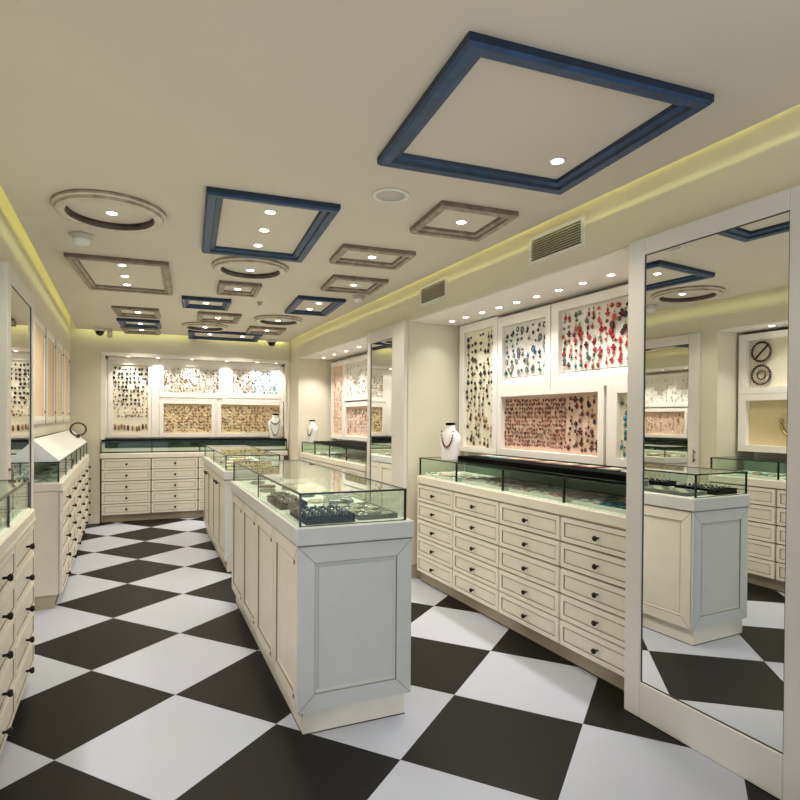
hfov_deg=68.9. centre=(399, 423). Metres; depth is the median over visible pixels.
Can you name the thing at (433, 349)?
wall
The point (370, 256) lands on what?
recessed light
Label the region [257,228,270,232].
recessed light
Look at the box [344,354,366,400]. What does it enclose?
display board
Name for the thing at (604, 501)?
bracelet
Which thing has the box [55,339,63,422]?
wall frame
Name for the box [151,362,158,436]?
trim
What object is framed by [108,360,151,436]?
display board
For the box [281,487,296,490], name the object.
bracelet
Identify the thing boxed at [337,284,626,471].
wall
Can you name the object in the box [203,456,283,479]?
countertop
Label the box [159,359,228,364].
trim
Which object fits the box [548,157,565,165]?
recessed light
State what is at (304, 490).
bracelet
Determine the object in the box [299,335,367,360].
trim
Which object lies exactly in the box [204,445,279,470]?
glass case
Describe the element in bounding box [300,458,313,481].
base cabinet
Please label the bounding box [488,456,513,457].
card
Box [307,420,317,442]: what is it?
bust
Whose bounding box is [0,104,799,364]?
cove
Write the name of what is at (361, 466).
countertop
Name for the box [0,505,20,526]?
tray
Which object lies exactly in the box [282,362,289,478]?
wall
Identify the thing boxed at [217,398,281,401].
trim
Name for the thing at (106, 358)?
wall
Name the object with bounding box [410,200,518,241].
frame
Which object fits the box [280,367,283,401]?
trim
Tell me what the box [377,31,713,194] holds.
frame
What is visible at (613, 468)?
card
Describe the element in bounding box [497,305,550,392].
display board
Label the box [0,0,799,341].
ceiling
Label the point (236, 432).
display board
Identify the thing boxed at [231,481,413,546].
countertop
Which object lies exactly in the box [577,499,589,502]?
bracelet
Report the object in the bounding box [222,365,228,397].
trim
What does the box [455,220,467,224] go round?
recessed light
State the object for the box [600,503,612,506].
bracelet
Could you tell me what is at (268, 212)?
recessed light
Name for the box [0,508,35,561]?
countertop
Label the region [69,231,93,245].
smoke detector
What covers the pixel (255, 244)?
recessed light
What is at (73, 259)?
frame
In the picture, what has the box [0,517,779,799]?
floor
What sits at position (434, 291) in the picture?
grille
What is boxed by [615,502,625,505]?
bracelet
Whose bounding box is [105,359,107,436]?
trim
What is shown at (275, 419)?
bust
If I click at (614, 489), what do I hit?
glass case
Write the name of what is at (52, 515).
base cabinet
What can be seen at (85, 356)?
wall
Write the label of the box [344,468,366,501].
base cabinet
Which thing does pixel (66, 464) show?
glass case
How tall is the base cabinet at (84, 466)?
0.852 m
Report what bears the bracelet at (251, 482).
on the display counter at (327, 609)
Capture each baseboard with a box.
[88,515,99,523]
[411,564,420,578]
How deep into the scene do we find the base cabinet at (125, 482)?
7.78 m
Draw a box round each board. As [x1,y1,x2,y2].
[101,438,286,441]
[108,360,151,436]
[159,362,221,397]
[159,400,214,436]
[217,401,282,436]
[229,363,280,398]
[314,441,366,449]
[331,360,346,438]
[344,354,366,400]
[344,401,366,441]
[457,455,626,483]
[459,316,501,453]
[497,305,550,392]
[497,386,606,464]
[551,284,627,388]
[606,384,626,466]
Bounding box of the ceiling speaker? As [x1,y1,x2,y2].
[372,188,409,202]
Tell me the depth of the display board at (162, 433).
8.45 m
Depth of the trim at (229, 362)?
8.83 m
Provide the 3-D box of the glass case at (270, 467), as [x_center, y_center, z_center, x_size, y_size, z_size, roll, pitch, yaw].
[-0.618,0.369,3.589,0.514,0.148,2.048,0,1,-24]
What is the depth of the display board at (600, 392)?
4.12 m
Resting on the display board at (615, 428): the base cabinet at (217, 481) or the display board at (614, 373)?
the display board at (614, 373)
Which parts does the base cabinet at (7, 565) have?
drawer, knob, drawer, knob, drawer, knob, drawer, drawer, knob, knob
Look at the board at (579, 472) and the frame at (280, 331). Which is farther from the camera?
the frame at (280, 331)
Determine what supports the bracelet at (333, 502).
on the display counter at (327, 609)
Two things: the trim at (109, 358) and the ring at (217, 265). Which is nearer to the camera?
the ring at (217, 265)
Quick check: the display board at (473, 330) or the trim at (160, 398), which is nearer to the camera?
the display board at (473, 330)
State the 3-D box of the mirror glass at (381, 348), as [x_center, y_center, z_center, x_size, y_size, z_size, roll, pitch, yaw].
[-0.169,0.196,5.562,0.028,1.967,0.512,0,1,-25]
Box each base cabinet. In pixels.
[0,546,14,754]
[14,523,34,712]
[34,484,71,610]
[69,477,76,570]
[74,473,81,554]
[79,468,84,541]
[82,464,87,530]
[86,460,90,521]
[101,458,150,522]
[151,457,197,519]
[198,457,203,516]
[203,456,283,572]
[250,455,283,478]
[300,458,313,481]
[313,460,328,487]
[327,464,345,493]
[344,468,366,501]
[417,483,458,600]
[453,492,504,625]
[499,502,565,659]
[560,516,625,691]
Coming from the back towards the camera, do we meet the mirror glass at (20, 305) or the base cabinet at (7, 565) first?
the mirror glass at (20, 305)
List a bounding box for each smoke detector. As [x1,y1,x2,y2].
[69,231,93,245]
[352,295,364,302]
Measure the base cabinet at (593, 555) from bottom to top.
0.852 m
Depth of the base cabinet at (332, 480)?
6.88 m
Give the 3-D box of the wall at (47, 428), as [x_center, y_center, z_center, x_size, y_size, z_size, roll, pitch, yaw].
[-3.711,-0.424,5.720,0.560,1.025,3.755,0,1,-25]
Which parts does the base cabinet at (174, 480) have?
drawer, drawer, drawer, drawer, drawer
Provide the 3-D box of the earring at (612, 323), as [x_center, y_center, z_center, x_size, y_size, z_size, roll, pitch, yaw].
[1.325,-0.633,3.639,0.025,0.078,0.041,0,1,-25]
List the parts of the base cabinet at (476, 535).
drawer, drawer, drawer, drawer, drawer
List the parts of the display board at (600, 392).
panel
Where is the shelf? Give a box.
[323,494,350,497]
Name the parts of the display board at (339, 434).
panel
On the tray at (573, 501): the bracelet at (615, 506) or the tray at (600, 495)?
the bracelet at (615, 506)
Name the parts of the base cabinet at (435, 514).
drawer, drawer, drawer, drawer, drawer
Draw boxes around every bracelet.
[0,506,15,509]
[43,478,56,480]
[250,481,264,484]
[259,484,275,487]
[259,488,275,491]
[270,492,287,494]
[281,482,294,485]
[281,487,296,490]
[294,480,307,483]
[302,489,316,492]
[304,485,317,488]
[307,498,322,502]
[330,500,344,504]
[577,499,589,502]
[588,501,601,504]
[592,498,604,501]
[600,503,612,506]
[603,500,615,503]
[606,497,618,500]
[611,505,625,508]
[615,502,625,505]
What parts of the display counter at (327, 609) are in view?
door, door, door, door, panel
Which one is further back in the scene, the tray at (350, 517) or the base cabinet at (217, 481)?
the base cabinet at (217, 481)
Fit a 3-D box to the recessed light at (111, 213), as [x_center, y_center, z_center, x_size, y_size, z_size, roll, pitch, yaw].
[-1.595,-1.165,3.226,0.077,0.004,0.077,0,1,-25]
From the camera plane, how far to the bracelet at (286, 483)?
4.11 m
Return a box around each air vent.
[420,276,446,306]
[529,215,584,265]
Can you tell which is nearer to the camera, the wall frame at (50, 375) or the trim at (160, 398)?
the wall frame at (50, 375)
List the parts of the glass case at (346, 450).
glass, panel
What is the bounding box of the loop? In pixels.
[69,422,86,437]
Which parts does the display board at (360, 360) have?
panel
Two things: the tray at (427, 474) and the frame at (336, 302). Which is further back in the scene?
the frame at (336, 302)
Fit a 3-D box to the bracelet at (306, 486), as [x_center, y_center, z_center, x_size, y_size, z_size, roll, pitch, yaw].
[-0.607,0.431,3.976,0.097,0.016,0.108,0,1,-24]
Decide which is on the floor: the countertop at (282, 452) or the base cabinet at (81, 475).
the base cabinet at (81, 475)
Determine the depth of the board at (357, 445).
7.22 m
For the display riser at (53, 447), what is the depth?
4.81 m
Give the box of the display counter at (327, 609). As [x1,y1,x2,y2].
[231,478,413,735]
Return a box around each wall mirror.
[0,261,33,550]
[367,321,407,517]
[624,185,799,799]
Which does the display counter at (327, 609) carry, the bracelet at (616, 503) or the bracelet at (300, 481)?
the bracelet at (300, 481)
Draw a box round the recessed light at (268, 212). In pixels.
[263,210,276,214]
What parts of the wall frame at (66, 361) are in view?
panel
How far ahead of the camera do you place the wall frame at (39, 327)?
4.66 m
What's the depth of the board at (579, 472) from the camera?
3.63 m
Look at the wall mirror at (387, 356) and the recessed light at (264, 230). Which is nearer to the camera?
the recessed light at (264, 230)
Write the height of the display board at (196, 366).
0.500 m
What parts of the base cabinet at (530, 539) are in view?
drawer, drawer, drawer, drawer, drawer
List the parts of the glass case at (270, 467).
glass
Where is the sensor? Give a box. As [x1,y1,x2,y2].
[107,329,112,337]
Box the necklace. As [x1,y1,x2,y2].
[441,430,453,447]
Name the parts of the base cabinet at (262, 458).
drawer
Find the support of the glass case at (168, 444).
on the countertop at (282, 452)
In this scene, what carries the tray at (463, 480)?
on the countertop at (591, 514)
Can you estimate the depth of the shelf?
3.21 m
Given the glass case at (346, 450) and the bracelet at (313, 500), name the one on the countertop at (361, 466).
the glass case at (346, 450)
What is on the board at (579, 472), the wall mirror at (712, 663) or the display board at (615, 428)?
the display board at (615, 428)
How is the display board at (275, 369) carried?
on the trim at (223, 399)
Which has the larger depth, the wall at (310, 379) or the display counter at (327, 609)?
the wall at (310, 379)
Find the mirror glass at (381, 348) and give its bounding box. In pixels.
[370,338,391,509]
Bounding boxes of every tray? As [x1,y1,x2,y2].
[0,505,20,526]
[267,494,307,509]
[290,505,354,524]
[334,502,397,519]
[425,471,497,480]
[462,478,547,489]
[509,486,611,501]
[571,497,625,513]
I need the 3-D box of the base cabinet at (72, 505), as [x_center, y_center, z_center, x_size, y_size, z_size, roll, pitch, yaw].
[-3.092,0.911,4.999,0.562,0.852,0.605,0,1,-25]
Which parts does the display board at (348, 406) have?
panel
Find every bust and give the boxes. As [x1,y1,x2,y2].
[268,413,283,437]
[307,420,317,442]
[440,423,460,460]
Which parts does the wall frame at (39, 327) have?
panel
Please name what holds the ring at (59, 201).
attached to the ceiling
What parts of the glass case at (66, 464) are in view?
pane, pane, pane, pane, pane, pane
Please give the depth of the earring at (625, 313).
3.54 m
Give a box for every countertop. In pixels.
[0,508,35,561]
[34,454,88,492]
[100,450,287,458]
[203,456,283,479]
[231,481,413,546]
[300,452,366,471]
[416,475,625,529]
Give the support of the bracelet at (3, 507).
on the tray at (18, 507)
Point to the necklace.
(441, 430)
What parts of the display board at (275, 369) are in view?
panel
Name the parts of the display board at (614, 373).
panel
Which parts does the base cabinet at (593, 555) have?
drawer, drawer, drawer, drawer, drawer, knob, knob, knob, knob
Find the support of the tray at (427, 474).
on the countertop at (591, 514)
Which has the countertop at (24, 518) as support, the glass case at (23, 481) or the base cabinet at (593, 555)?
the glass case at (23, 481)
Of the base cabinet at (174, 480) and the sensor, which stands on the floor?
the base cabinet at (174, 480)
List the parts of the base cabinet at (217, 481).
door, door, door, door, panel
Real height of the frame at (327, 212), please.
0.036 m
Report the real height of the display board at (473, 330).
1.120 m
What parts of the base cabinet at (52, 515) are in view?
panel, drawer, drawer, drawer, drawer, drawer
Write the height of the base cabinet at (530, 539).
0.852 m
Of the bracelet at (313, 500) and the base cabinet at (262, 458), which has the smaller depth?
the bracelet at (313, 500)
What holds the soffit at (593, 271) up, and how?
attached to the cove
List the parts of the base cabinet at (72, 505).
drawer, drawer, drawer, drawer, drawer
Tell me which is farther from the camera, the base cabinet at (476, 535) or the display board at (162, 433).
the display board at (162, 433)
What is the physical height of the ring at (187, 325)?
0.036 m
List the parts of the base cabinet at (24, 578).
drawer, drawer, drawer, drawer, drawer, knob, knob, knob, knob, knob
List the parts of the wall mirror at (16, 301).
handle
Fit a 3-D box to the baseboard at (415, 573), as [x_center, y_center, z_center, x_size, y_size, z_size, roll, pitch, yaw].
[0.273,1.300,5.230,0.512,0.120,0.053,0,1,-25]
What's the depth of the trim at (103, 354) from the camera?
8.03 m
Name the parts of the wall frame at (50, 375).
panel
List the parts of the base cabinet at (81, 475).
drawer, drawer, drawer, drawer, drawer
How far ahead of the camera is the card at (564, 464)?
3.66 m
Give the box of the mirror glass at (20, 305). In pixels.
[11,286,30,507]
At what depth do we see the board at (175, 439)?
8.19 m
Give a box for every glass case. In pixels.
[0,479,30,527]
[34,442,87,481]
[101,440,286,452]
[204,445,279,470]
[233,460,406,526]
[302,442,366,464]
[419,457,625,502]
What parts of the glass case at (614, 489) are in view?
glass, panel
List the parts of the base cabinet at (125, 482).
drawer, drawer, drawer, drawer, drawer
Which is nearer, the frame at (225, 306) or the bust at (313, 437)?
the frame at (225, 306)
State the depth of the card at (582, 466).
3.49 m
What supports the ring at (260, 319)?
attached to the ceiling
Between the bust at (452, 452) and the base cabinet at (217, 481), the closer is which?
the bust at (452, 452)
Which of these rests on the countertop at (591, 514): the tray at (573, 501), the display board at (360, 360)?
the tray at (573, 501)
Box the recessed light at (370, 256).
[367,255,376,258]
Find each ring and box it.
[50,189,166,232]
[181,322,227,331]
[212,256,288,279]
[254,315,301,325]
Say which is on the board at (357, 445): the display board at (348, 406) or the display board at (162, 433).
the display board at (348, 406)
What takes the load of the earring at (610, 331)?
attached to the display board at (614, 373)
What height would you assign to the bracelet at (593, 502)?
0.012 m
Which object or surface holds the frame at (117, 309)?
attached to the ceiling
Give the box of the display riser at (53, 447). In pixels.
[34,430,86,461]
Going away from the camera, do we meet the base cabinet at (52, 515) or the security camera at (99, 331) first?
the base cabinet at (52, 515)
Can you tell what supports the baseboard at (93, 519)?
attached to the wall at (85, 356)
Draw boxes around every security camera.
[93,327,105,335]
[266,339,276,346]
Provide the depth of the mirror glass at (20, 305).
3.69 m
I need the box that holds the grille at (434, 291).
[421,280,444,302]
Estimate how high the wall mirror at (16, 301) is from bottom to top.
2.255 m
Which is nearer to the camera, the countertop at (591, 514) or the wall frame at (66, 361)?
the countertop at (591, 514)
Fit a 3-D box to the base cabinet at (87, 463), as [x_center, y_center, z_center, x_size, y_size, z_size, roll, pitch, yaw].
[-4.130,0.886,7.185,0.562,0.852,0.605,0,1,-25]
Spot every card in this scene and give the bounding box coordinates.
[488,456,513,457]
[503,458,525,459]
[518,459,545,461]
[535,461,564,463]
[553,463,584,465]
[574,465,607,467]
[597,467,626,470]
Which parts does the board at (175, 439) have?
trim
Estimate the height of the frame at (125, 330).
0.036 m
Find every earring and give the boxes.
[608,328,612,335]
[609,317,614,328]
[618,308,623,316]
[623,307,627,316]
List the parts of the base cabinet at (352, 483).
drawer, drawer, panel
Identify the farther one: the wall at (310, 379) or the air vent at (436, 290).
the wall at (310, 379)
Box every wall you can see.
[34,304,70,437]
[61,319,100,521]
[105,357,281,438]
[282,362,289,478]
[290,358,336,477]
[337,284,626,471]
[407,321,463,564]
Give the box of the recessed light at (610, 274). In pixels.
[605,273,616,276]
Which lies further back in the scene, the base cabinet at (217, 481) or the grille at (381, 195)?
the base cabinet at (217, 481)
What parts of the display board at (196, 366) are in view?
panel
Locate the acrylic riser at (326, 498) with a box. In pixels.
[323,494,350,505]
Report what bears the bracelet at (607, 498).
on the tray at (573, 501)
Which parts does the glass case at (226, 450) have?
pane, glass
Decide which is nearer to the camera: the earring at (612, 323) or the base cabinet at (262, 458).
the earring at (612, 323)
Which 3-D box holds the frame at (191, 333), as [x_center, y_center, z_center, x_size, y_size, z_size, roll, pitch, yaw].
[-2.382,-1.193,7.929,0.940,0.036,0.690,0,0,-20]
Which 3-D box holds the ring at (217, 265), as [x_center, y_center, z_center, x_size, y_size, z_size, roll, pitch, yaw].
[-1.115,-1.155,4.350,0.556,0.036,0.589,0,1,-25]
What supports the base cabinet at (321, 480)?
on the floor
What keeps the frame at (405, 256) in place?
attached to the ceiling
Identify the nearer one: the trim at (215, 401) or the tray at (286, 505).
the tray at (286, 505)
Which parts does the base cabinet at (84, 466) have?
drawer, drawer, drawer, drawer, drawer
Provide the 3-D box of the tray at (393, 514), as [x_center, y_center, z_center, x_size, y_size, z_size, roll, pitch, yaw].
[-0.181,0.440,2.962,0.200,0.024,0.400,0,1,-24]
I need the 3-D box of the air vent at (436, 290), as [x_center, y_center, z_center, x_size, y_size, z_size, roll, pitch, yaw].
[0.263,-1.060,4.685,0.012,0.165,0.440,0,1,-25]
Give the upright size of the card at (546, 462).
0.008 m
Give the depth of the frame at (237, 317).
6.43 m
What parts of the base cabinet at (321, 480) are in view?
drawer, drawer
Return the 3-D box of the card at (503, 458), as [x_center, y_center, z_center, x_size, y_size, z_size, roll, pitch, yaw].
[0.837,0.251,4.198,0.130,0.008,0.150,0,1,-26]
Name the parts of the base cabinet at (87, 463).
drawer, drawer, drawer, drawer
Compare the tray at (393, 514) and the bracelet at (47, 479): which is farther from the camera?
the bracelet at (47, 479)
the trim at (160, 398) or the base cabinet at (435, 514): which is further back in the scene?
the trim at (160, 398)
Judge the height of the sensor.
0.110 m
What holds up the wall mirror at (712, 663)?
attached to the wall
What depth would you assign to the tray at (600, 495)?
3.64 m
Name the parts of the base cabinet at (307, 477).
drawer, drawer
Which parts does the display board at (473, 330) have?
panel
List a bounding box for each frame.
[34,314,45,423]
[44,327,55,423]
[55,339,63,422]
[63,348,69,421]
[64,252,172,295]
[111,305,160,318]
[116,318,160,328]
[120,326,160,334]
[182,295,230,310]
[188,330,262,341]
[197,311,241,323]
[202,186,340,262]
[217,280,261,297]
[246,326,285,335]
[285,295,345,316]
[320,274,388,294]
[329,243,415,269]
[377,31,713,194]
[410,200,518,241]
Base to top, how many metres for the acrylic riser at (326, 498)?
0.051 m
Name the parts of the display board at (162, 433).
panel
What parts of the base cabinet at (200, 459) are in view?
drawer, drawer, drawer, drawer, drawer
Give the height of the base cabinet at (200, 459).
0.852 m
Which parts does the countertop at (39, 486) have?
bead moulding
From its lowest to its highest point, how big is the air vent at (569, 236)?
0.170 m
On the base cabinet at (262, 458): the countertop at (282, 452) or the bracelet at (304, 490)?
the countertop at (282, 452)
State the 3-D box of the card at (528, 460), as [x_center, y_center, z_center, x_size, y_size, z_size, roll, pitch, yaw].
[0.915,0.253,4.032,0.130,0.008,0.150,0,1,-27]
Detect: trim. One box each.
[101,352,288,451]
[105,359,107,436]
[108,357,158,361]
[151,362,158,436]
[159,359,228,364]
[159,397,221,400]
[215,401,216,436]
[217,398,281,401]
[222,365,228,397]
[229,362,281,365]
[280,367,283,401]
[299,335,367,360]
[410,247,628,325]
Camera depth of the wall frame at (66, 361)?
6.77 m
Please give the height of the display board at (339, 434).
1.080 m
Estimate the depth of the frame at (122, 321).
6.85 m
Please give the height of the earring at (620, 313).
0.054 m
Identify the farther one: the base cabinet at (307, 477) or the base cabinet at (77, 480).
the base cabinet at (307, 477)
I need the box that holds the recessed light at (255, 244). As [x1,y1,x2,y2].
[252,243,263,247]
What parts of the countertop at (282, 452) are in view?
bead moulding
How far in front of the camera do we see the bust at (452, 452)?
4.61 m
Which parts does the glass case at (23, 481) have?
glass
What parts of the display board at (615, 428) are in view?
panel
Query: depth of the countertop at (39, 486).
4.58 m
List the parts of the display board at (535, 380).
panel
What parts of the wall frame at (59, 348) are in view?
panel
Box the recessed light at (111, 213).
[104,211,119,215]
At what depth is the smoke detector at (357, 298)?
5.33 m
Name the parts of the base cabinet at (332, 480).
drawer, drawer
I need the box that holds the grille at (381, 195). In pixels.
[377,191,404,200]
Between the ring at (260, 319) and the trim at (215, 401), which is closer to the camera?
the ring at (260, 319)
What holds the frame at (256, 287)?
attached to the ceiling
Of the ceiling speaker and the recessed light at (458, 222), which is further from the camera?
the recessed light at (458, 222)
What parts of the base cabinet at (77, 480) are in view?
drawer, drawer, drawer, drawer, drawer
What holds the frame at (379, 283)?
attached to the ceiling
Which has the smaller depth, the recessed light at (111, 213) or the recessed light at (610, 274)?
the recessed light at (111, 213)
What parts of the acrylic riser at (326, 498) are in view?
leg, leg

